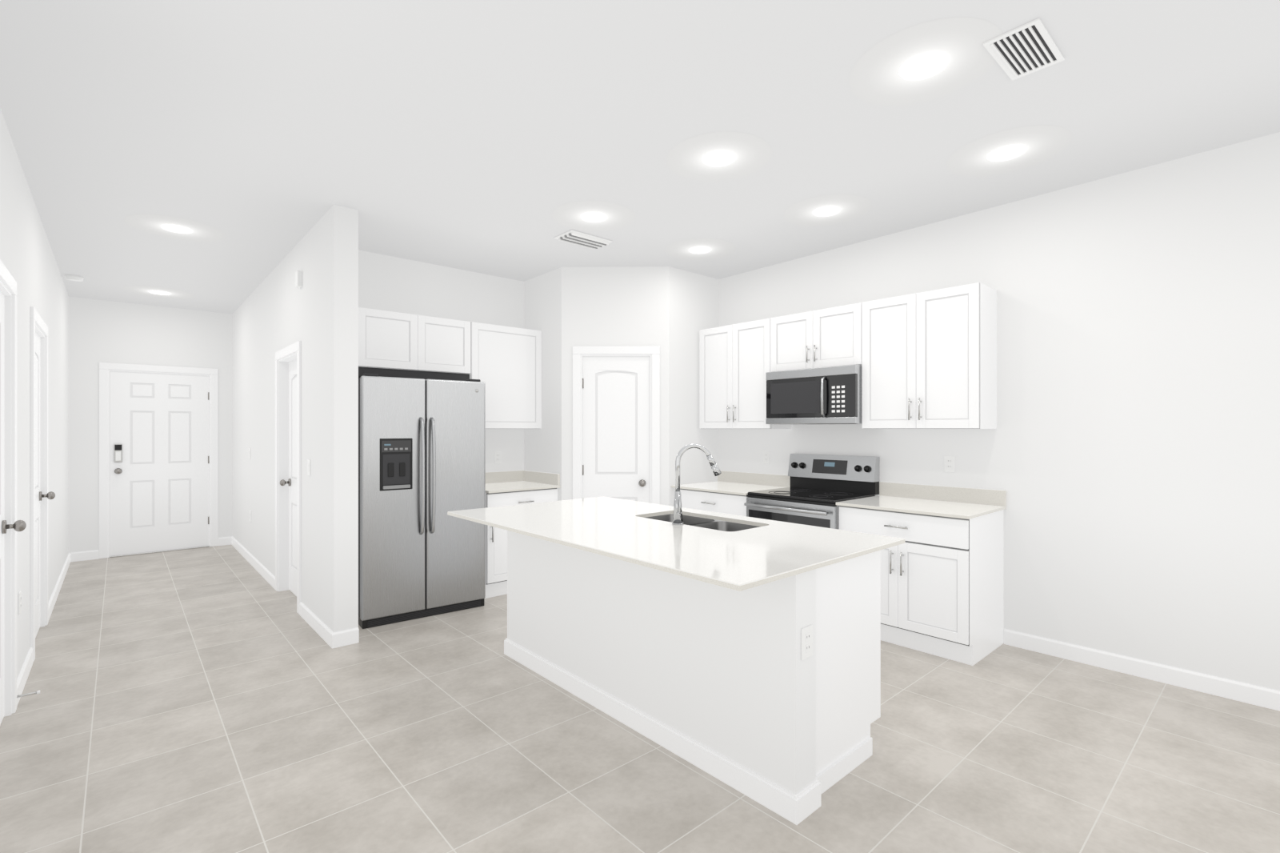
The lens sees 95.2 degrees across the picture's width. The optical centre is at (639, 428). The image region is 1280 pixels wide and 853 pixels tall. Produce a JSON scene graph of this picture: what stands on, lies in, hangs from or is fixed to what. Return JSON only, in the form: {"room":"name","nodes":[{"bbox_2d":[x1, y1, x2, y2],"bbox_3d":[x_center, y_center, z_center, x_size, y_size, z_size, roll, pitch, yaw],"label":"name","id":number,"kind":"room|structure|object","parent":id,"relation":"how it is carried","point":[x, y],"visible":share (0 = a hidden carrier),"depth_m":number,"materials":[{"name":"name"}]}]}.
{"room":"kitchen","nodes":[
{"label":"kitchen","id":0,"kind":"room"},
{"bbox_2d":[0,108,68,678],"bbox_3d":[-4.087,-0.075,3.858,0.150,3.020,6.400,0,0,-42],"label":"wall","id":1,"kind":"structure","parent":0,"point":[27,258],"depth_m":3.58,"materials":[{"name":"white paint"}]},
{"bbox_2d":[0,259,26,724],"bbox_3d":[-2.899,0.341,2.573,0.211,2.184,1.032,0,0,-42],"label":"door","id":2,"kind":"structure","parent":1,"relation":"in","point":[10,526],"depth_m":2.92,"materials":[{"name":"white paint"}]},
{"bbox_2d":[18,590,21,614],"bbox_3d":[-3.376,0.945,3.180,0.008,0.116,0.072,0,0,-42],"label":"outlet","id":3,"kind":"object","parent":1,"relation":"attached to","point":[19,602],"visible":1,"depth_m":3.17,"materials":[{"name":"white plastic"}]},
{"bbox_2d":[17,690,39,697],"bbox_3d":[-3.191,1.385,3.050,0.082,0.018,0.017,0,0,-42],"label":"door stop","id":4,"kind":"object","parent":1,"relation":"attached to","point":[30,694],"depth_m":3.05,"materials":[{"name":"silver metal"}]},
{"bbox_2d":[30,306,55,661],"bbox_3d":[-4.090,0.341,3.910,0.211,2.184,0.972,0,0,-42],"label":"door","id":5,"kind":"structure","parent":1,"relation":"in","point":[41,495],"depth_m":4.14,"materials":[{"name":"white paint"}]},
{"bbox_2d":[16,552,70,706],"bbox_3d":[-4.026,1.386,3.913,0.014,0.098,6.400,0,0,-42],"label":"baseboard","id":6,"kind":"structure","parent":1,"relation":"attached to","point":[23,675],"depth_m":3.55,"materials":[{"name":"white paint"}]},
{"bbox_2d":[68,296,232,558],"bbox_3d":[-5.665,-0.075,6.839,1.760,3.020,0.150,0,0,-42],"label":"wall","id":7,"kind":"structure","parent":0,"point":[109,331],"depth_m":6.57,"materials":[{"name":"white paint"}]},
{"bbox_2d":[70,536,231,561],"bbox_3d":[-5.610,1.386,6.778,1.432,0.098,0.014,0,0,-42],"label":"baseboard","id":8,"kind":"structure","parent":7,"relation":"attached to","point":[87,555],"depth_m":6.40,"materials":[{"name":"white paint"}]},
{"bbox_2d":[99,362,218,558],"bbox_3d":[-5.608,0.349,6.843,1.072,2.170,0.217,0,0,-42],"label":"entry door","id":9,"kind":"structure","parent":7,"relation":"in","point":[158,458],"depth_m":6.80,"materials":[{"name":"white paint"}]},
{"bbox_2d":[232,204,358,632],"bbox_3d":[-3.484,-0.075,5.601,0.150,3.020,4.600,0,0,-42],"label":"wall","id":10,"kind":"structure","parent":0,"point":[316,314],"depth_m":4.21,"materials":[{"name":"white paint"}]},
{"bbox_2d":[231,536,333,647],"bbox_3d":[-3.545,1.386,5.547,0.014,0.098,4.600,0,0,-42],"label":"baseboard","id":11,"kind":"structure","parent":10,"relation":"attached to","point":[323,630],"depth_m":4.48,"materials":[{"name":"white paint"}]},
{"bbox_2d":[275,340,301,613],"bbox_3d":[-2.892,0.376,4.897,0.130,2.114,0.932,0,0,-42],"label":"closet door","id":12,"kind":"structure","parent":10,"relation":"in","point":[288,467],"depth_m":5.15,"materials":[{"name":"white paint"}]},
{"bbox_2d":[295,270,302,287],"bbox_3d":[-2.635,-1.155,4.509,0.034,0.120,0.090,0,0,-42],"label":"door chime","id":13,"kind":"object","parent":10,"relation":"attached to","point":[298,278],"visible":0.98,"depth_m":4.48,"materials":[{"name":"white plastic"}]},
{"bbox_2d":[331,627,359,648],"bbox_3d":[-1.954,1.386,3.874,0.164,0.098,0.014,0,0,-42],"label":"baseboard","id":14,"kind":"structure","parent":10,"relation":"attached to","point":[345,638],"depth_m":3.87,"materials":[{"name":"white paint"}]},
{"bbox_2d":[358,249,523,471],"bbox_3d":[-1.875,-0.075,5.261,1.900,3.020,0.150,0,0,-42],"label":"wall","id":15,"kind":"structure","parent":0,"point":[391,283],"depth_m":5.31,"materials":[{"name":"white paint"}]},
{"bbox_2d":[358,307,541,428],"bbox_3d":[-1.713,-0.468,5.079,1.792,0.935,0.333,0,0,-42],"label":"upper cabinet","id":16,"kind":"object","parent":15,"relation":"attached to","point":[503,363],"visible":0.9,"depth_m":5.05,"materials":[{"name":"white paint"}]},
{"bbox_2d":[494,451,500,463],"bbox_3d":[-1.366,0.275,5.607,0.072,0.116,0.008,0,0,-42],"label":"electrical outlet","id":17,"kind":"object","parent":15,"relation":"attached to","point":[497,457],"visible":1,"depth_m":5.60,"materials":[{"name":"white plastic"}]},
{"bbox_2d":[524,267,561,500],"bbox_3d":[-0.896,-0.075,5.590,0.100,3.020,0.659,0,0,-42],"label":"wall","id":18,"kind":"structure","parent":0,"point":[542,313],"depth_m":5.48,"materials":[{"name":"white paint"}]},
{"bbox_2d":[561,266,668,505],"bbox_3d":[-0.225,-0.075,5.361,0.977,3.020,0.100,0,0,0],"label":"wall","id":19,"kind":"structure","parent":0,"point":[616,306],"depth_m":5.31,"materials":[{"name":"white paint"}]},
{"bbox_2d":[572,346,659,503],"bbox_3d":[-0.216,0.341,5.329,0.792,2.184,0.161,0,0,0],"label":"pantry door","id":20,"kind":"structure","parent":19,"relation":"in","point":[616,422],"depth_m":5.33,"materials":[{"name":"white paint"}]},
{"bbox_2d":[0,544,1279,852],"bbox_3d":[-1.124,1.485,2.615,8.200,0.100,13.800,0,0,-42],"label":"floor","id":21,"kind":"structure","parent":0,"point":[226,698],"depth_m":2.58,"materials":[{"name":"tile"}]},
{"bbox_2d":[358,373,485,628],"bbox_3d":[-1.791,0.515,4.671,0.925,1.831,0.728,0,0,-37],"label":"refrigerator","id":22,"kind":"object","parent":21,"relation":"on","point":[422,464],"visible":0.98,"depth_m":4.39,"materials":[{"name":"grey metal"}]},
{"bbox_2d":[484,488,557,598],"bbox_3d":[-1.202,0.986,5.322,0.706,0.898,0.649,0,0,-42],"label":"base cabinet","id":23,"kind":"object","parent":21,"relation":"on","point":[496,561],"visible":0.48,"depth_m":4.97,"materials":[{"name":"white paint"}]},
{"bbox_2d":[485,470,560,493],"bbox_3d":[-1.204,0.472,5.321,0.713,0.125,0.647,0,0,-42],"label":"countertop","id":24,"kind":"structure","parent":23,"relation":"on","point":[498,482],"depth_m":5.49,"materials":[{"name":"stone"}]},
{"bbox_2d":[504,513,880,824],"bbox_3d":[0.142,0.976,3.180,0.780,0.918,2.158,0,0,-42],"label":"kitchen island","id":25,"kind":"object","parent":21,"relation":"on","point":[729,687],"visible":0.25,"depth_m":2.50,"materials":[{"name":"white paint"}]},
{"bbox_2d":[447,496,905,591],"bbox_3d":[0.021,0.505,3.070,1.180,0.020,2.213,0,0,-42],"label":"island countertop","id":26,"kind":"structure","parent":25,"relation":"on","point":[767,550],"depth_m":2.63,"materials":[{"name":"stone"}]},
{"bbox_2d":[672,443,721,524],"bbox_3d":[0.295,0.285,3.055,0.237,0.418,0.160,0,0,-42],"label":"faucet","id":27,"kind":"object","parent":26,"relation":"on","point":[678,514],"visible":0.98,"depth_m":3.03,"materials":[{"name":"silver metal"}]},
{"bbox_2d":[646,513,759,531],"bbox_3d":[0.321,0.620,3.179,0.348,0.206,0.728,0,0,-42],"label":"sink","id":28,"kind":"object","parent":26,"relation":"in","point":[709,523],"visible":0.06,"depth_m":3.26,"materials":[{"name":"silver metal"}]},
{"bbox_2d":[800,624,812,659],"bbox_3d":[0.623,0.795,2.176,0.072,0.116,0.008,0,0,-42],"label":"outlet","id":29,"kind":"object","parent":25,"relation":"attached to","point":[806,642],"visible":1,"depth_m":2.17,"materials":[{"name":"white plastic"}]},
{"bbox_2d":[680,488,746,515],"bbox_3d":[0.826,0.986,5.211,0.669,0.898,0.818,0,0,-42],"label":"base cabinet","id":30,"kind":"object","parent":21,"relation":"on","point":[721,502],"visible":0.19,"depth_m":4.97,"materials":[{"name":"white paint"}]},
{"bbox_2d":[671,470,790,495],"bbox_3d":[0.815,0.472,5.224,0.667,0.125,0.854,0,0,-42],"label":"countertop","id":31,"kind":"structure","parent":30,"relation":"on","point":[740,483],"depth_m":5.28,"materials":[{"name":"stone"}]},
{"bbox_2d":[744,453,879,528],"bbox_3d":[1.333,0.825,4.589,0.736,1.220,0.772,0,0,-42],"label":"range","id":32,"kind":"object","parent":21,"relation":"on","point":[818,489],"visible":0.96,"depth_m":4.57,"materials":[{"name":"silver metal"}]},
{"bbox_2d":[838,505,1003,665],"bbox_3d":[1.903,0.986,4.003,0.669,0.898,0.846,0,0,-42],"label":"base cabinet","id":33,"kind":"object","parent":21,"relation":"on","point":[942,586],"visible":0.69,"depth_m":3.69,"materials":[{"name":"white paint"}]},
{"bbox_2d":[836,481,1006,519],"bbox_3d":[1.908,0.472,3.997,0.667,0.125,0.865,0,0,-42],"label":"countertop","id":34,"kind":"structure","parent":33,"relation":"on","point":[959,502],"depth_m":4.02,"materials":[{"name":"stone"}]},
{"bbox_2d":[0,0,1279,314],"bbox_3d":[-1.124,-1.527,2.615,8.200,0.216,13.800,0,0,-42],"label":"ceiling","id":35,"kind":"structure","parent":0,"point":[477,136],"depth_m":2.81,"materials":[{"name":"white paint"}]},
{"bbox_2d":[64,274,83,281],"bbox_3d":[-5.328,-1.419,5.499,0.130,0.035,0.130,0,0,-42],"label":"smoke detector","id":36,"kind":"object","parent":35,"relation":"attached to","point":[74,278],"visible":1,"depth_m":5.47,"materials":[{"name":"white plastic"}]},
{"bbox_2d":[123,285,194,298],"bbox_3d":[-5.054,-1.435,6.145,0.580,0.006,0.580,0,0,-42],"label":"halo","id":37,"kind":"object","parent":35,"relation":"attached to","point":[144,290],"visible":0.9,"depth_m":6.11,"materials":[{"name":"white"}]},
{"bbox_2d":[148,290,170,295],"bbox_3d":[-5.054,-1.431,6.145,0.184,0.006,0.184,0,0,-42],"label":"recessed light","id":38,"kind":"object","parent":35,"relation":"in","point":[158,292],"visible":0.98,"depth_m":6.12,"materials":[{"name":"white"}]},
{"bbox_2d":[124,213,225,241],"bbox_3d":[-3.378,-1.460,4.263,0.580,0.006,0.580,0,0,-42],"label":"halo","id":39,"kind":"object","parent":35,"relation":"attached to","point":[150,223],"visible":0.96,"depth_m":4.23,"materials":[{"name":"white"}]},
{"bbox_2d":[160,224,192,233],"bbox_3d":[-3.378,-1.456,4.263,0.184,0.006,0.184,0,0,-42],"label":"recessed light","id":40,"kind":"object","parent":35,"relation":"in","point":[177,229],"visible":0.98,"depth_m":4.26,"materials":[{"name":"white"}]},
{"bbox_2d":[554,229,612,249],"bbox_3d":[-0.439,-1.462,4.544,0.390,0.028,0.240,0,0,-42],"label":"ceiling vent","id":41,"kind":"object","parent":35,"relation":"in","point":[582,239],"visible":0.98,"depth_m":4.50,"materials":[{"name":"white plastic"}]},
{"bbox_2d":[552,200,635,231],"bbox_3d":[-0.324,-1.482,4.084,0.580,0.006,0.580,0,0,-42],"label":"halo","id":42,"kind":"object","parent":35,"relation":"attached to","point":[570,214],"visible":1,"depth_m":4.05,"materials":[{"name":"white"}]},
{"bbox_2d":[580,212,606,222],"bbox_3d":[-0.324,-1.478,4.084,0.184,0.006,0.184,0,0,-42],"label":"recessed light","id":43,"kind":"object","parent":35,"relation":"in","point":[593,217],"visible":1,"depth_m":4.08,"materials":[{"name":"white"}]},
{"bbox_2d":[664,238,735,259],"bbox_3d":[0.495,-1.482,4.834,0.580,0.006,0.580,0,0,-42],"label":"halo","id":44,"kind":"object","parent":35,"relation":"attached to","point":[719,248],"visible":0.92,"depth_m":4.80,"materials":[{"name":"white"}]},
{"bbox_2d":[688,246,711,253],"bbox_3d":[0.495,-1.478,4.834,0.184,0.006,0.184,0,0,-42],"label":"recessed light","id":45,"kind":"object","parent":35,"relation":"in","point":[700,250],"visible":0.96,"depth_m":4.82,"materials":[{"name":"white"}]},
{"bbox_2d":[701,150,735,166],"bbox_3d":[0.434,-1.489,3.226,0.184,0.006,0.184,0,0,-42],"label":"recessed light","id":46,"kind":"object","parent":35,"relation":"in","point":[718,158],"visible":1,"depth_m":3.22,"materials":[{"name":"white"}]},
{"bbox_2d":[666,131,771,180],"bbox_3d":[0.434,-1.493,3.226,0.580,0.006,0.580,0,0,-42],"label":"halo","id":47,"kind":"object","parent":35,"relation":"attached to","point":[753,154],"visible":1,"depth_m":3.19,"materials":[{"name":"white"}]},
{"bbox_2d":[812,206,840,216],"bbox_3d":[1.279,-1.489,4.006,0.184,0.006,0.184,0,0,-42],"label":"recessed light","id":48,"kind":"object","parent":35,"relation":"in","point":[825,211],"visible":1,"depth_m":4.00,"materials":[{"name":"white"}]},
{"bbox_2d":[783,193,871,226],"bbox_3d":[1.279,-1.493,4.006,0.580,0.006,0.580,0,0,-42],"label":"halo","id":49,"kind":"object","parent":35,"relation":"attached to","point":[851,206],"visible":0.98,"depth_m":3.97,"materials":[{"name":"white"}]},
{"bbox_2d":[898,52,947,80],"bbox_3d":[1.174,-1.500,2.425,0.184,0.006,0.184,0,0,-42],"label":"recessed light","id":50,"kind":"object","parent":35,"relation":"in","point":[923,66],"visible":1,"depth_m":2.42,"materials":[{"name":"white"}]},
{"bbox_2d":[848,16,1003,105],"bbox_3d":[1.174,-1.504,2.425,0.580,0.006,0.580,0,0,-42],"label":"halo","id":51,"kind":"object","parent":35,"relation":"attached to","point":[875,78],"visible":1,"depth_m":2.39,"materials":[{"name":"white"}]},
{"bbox_2d":[986,144,1026,161],"bbox_3d":[1.997,-1.500,3.186,0.184,0.006,0.184,0,0,-42],"label":"recessed light","id":52,"kind":"object","parent":35,"relation":"in","point":[1006,153],"visible":1,"depth_m":3.18,"materials":[{"name":"white"}]},
{"bbox_2d":[946,124,1071,176],"bbox_3d":[1.997,-1.504,3.186,0.580,0.006,0.580,0,0,-42],"label":"halo","id":53,"kind":"object","parent":35,"relation":"attached to","point":[1041,143],"visible":0.98,"depth_m":3.15,"materials":[{"name":"white"}]},
{"bbox_2d":[982,18,1064,80],"bbox_3d":[1.532,-1.500,2.328,0.355,0.010,0.187,0,0,-42],"label":"ceiling vent","id":54,"kind":"object","parent":35,"relation":"in","point":[1028,48],"visible":0.96,"depth_m":2.31,"materials":[{"name":"white plastic"}]},
{"bbox_2d":[668,266,718,506],"bbox_3d":[0.488,-0.075,5.578,0.689,3.020,0.100,0,0,-42],"label":"wall","id":55,"kind":"structure","parent":0,"point":[693,304],"depth_m":5.48,"materials":[{"name":"white paint"}]},
{"bbox_2d":[718,132,1279,711],"bbox_3d":[2.918,-0.075,3.471,0.164,3.020,9.700,0,0,-42],"label":"wall","id":56,"kind":"structure","parent":0,"point":[1125,454],"depth_m":3.45,"materials":[{"name":"white paint"}]},
{"bbox_2d":[699,318,792,428],"bbox_3d":[0.950,-0.468,5.324,0.333,0.936,0.805,0,0,-42],"label":"upper cabinet","id":57,"kind":"object","parent":56,"relation":"attached to","point":[734,358],"depth_m":5.19,"materials":[{"name":"white paint"}]},
{"bbox_2d":[763,450,769,463],"bbox_3d":[1.154,0.260,5.341,0.008,0.116,0.072,0,0,-42],"label":"electrical outlet","id":58,"kind":"object","parent":56,"relation":"attached to","point":[766,457],"visible":1,"depth_m":5.33,"materials":[{"name":"white plastic"}]},
{"bbox_2d":[769,302,862,371],"bbox_3d":[1.488,-0.705,4.721,0.333,0.461,0.809,0,0,-42],"label":"upper cabinet","id":59,"kind":"object","parent":56,"relation":"attached to","point":[833,336],"depth_m":4.58,"materials":[{"name":"white paint"}]},
{"bbox_2d":[765,364,862,424],"bbox_3d":[1.443,-0.255,4.681,0.452,0.435,0.798,0,0,-42],"label":"over-the-range microwave","id":60,"kind":"object","parent":59,"relation":"attached to","point":[824,395],"visible":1,"depth_m":4.51,"materials":[{"name":"silver metal"}]},
{"bbox_2d":[862,282,996,428],"bbox_3d":[2.020,-0.468,4.123,0.333,0.936,0.788,0,0,-42],"label":"upper cabinet","id":61,"kind":"object","parent":56,"relation":"attached to","point":[926,359],"depth_m":3.94,"materials":[{"name":"white paint"}]},
{"bbox_2d":[944,455,955,471],"bbox_3d":[2.205,0.250,4.162,0.008,0.116,0.072,0,0,-42],"label":"electrical outlet","id":62,"kind":"object","parent":56,"relation":"attached to","point":[949,463],"visible":1,"depth_m":4.16,"materials":[{"name":"white plastic"}]}
]}

